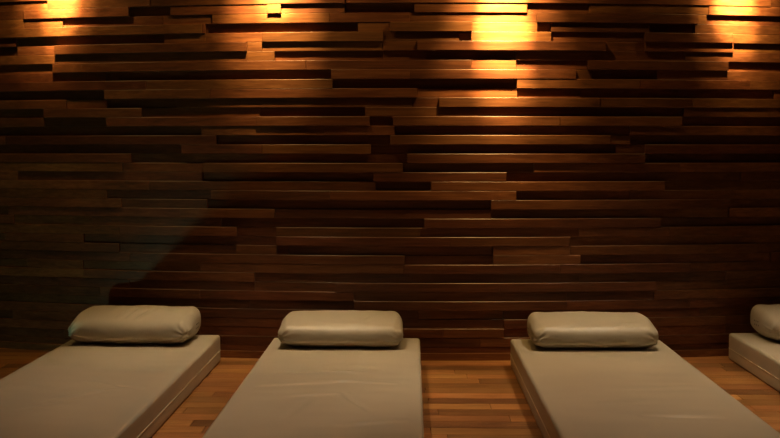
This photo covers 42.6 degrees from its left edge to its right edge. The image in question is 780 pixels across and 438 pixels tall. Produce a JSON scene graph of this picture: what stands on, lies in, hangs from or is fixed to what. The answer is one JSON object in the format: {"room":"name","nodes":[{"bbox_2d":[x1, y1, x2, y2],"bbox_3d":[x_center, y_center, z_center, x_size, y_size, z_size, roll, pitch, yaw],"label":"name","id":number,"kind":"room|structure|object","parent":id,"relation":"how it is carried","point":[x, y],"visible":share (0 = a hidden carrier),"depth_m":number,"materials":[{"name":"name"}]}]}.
{"room":"spa relaxation room","nodes":[
{"label":"spa relaxation room","id":0,"kind":"room"},
{"bbox_2d":[0,0,779,352],"bbox_3d":[0.125,-0.554,5.672,7.199,2.519,0.716,0,4,1],"label":"wall","id":1,"kind":"structure","parent":0,"point":[439,238],"depth_m":5.41,"materials":[{"name":"brown wood"}]},
{"bbox_2d":[0,341,728,360],"bbox_3d":[0.125,0.721,5.763,7.200,0.038,0.715,0,4,1],"label":"baseboard","id":2,"kind":"structure","parent":1,"relation":"attached to","point":[3,344],"depth_m":5.48,"materials":[{"name":"brown wood"}]},
{"bbox_2d":[0,348,779,437],"bbox_3d":[0.208,0.995,2.272,9.107,0.012,7.800,0,4,1],"label":"floor","id":3,"kind":"structure","parent":0,"point":[461,399],"depth_m":4.63,"materials":[{"name":"brown wood"}]},
{"bbox_2d":[0,335,219,437],"bbox_3d":[-1.315,0.759,4.420,0.770,0.154,1.955,0,4,1],"label":"mattress","id":4,"kind":"object","parent":3,"relation":"on","point":[76,389],"visible":0.91,"depth_m":4.21,"materials":[{"name":"beige fabric"}]},
{"bbox_2d":[68,305,200,343],"bbox_3d":[-1.318,0.546,5.191,0.635,0.173,0.332,0,4,4],"label":"pillow","id":5,"kind":"object","parent":4,"relation":"on","point":[138,324],"visible":1,"depth_m":5.06,"materials":[{"name":"beige leather"}]},
{"bbox_2d":[202,338,423,437],"bbox_3d":[-0.251,0.763,4.332,0.781,0.157,1.955,0,4,1],"label":"mattress","id":6,"kind":"object","parent":3,"relation":"on","point":[290,391],"visible":0.94,"depth_m":4.05,"materials":[{"name":"beige fabric"}]},
{"bbox_2d":[278,310,402,346],"bbox_3d":[-0.245,0.561,5.110,0.631,0.153,0.329,0,4,1],"label":"pillow","id":7,"kind":"object","parent":6,"relation":"on","point":[325,328],"visible":1,"depth_m":4.98,"materials":[{"name":"beige leather"}]},
{"bbox_2d":[510,339,779,437],"bbox_3d":[1.005,0.769,4.289,0.790,0.152,1.955,0,4,1],"label":"mattress","id":8,"kind":"object","parent":3,"relation":"on","point":[651,391],"visible":0.96,"depth_m":4.08,"materials":[{"name":"beige fabric"}]},
{"bbox_2d":[527,311,658,348],"bbox_3d":[1.018,0.563,5.076,0.632,0.154,0.328,0,4,0],"label":"pillow","id":9,"kind":"object","parent":8,"relation":"on","point":[578,329],"visible":1,"depth_m":4.94,"materials":[{"name":"beige leather"}]},
{"bbox_2d":[729,333,779,391],"bbox_3d":[2.207,0.758,4.462,0.780,0.150,1.955,0,4,1],"label":"mattress","id":10,"kind":"object","parent":3,"relation":"on","point":[758,354],"visible":0.94,"depth_m":5.06,"materials":[{"name":"beige fabric"}]},
{"bbox_2d":[750,304,779,340],"bbox_3d":[2.251,0.545,5.263,0.635,0.164,0.329,0,4,-3],"label":"pillow","id":11,"kind":"object","parent":10,"relation":"on","point":[765,319],"visible":1,"depth_m":5.21,"materials":[{"name":"beige leather"}]}
]}

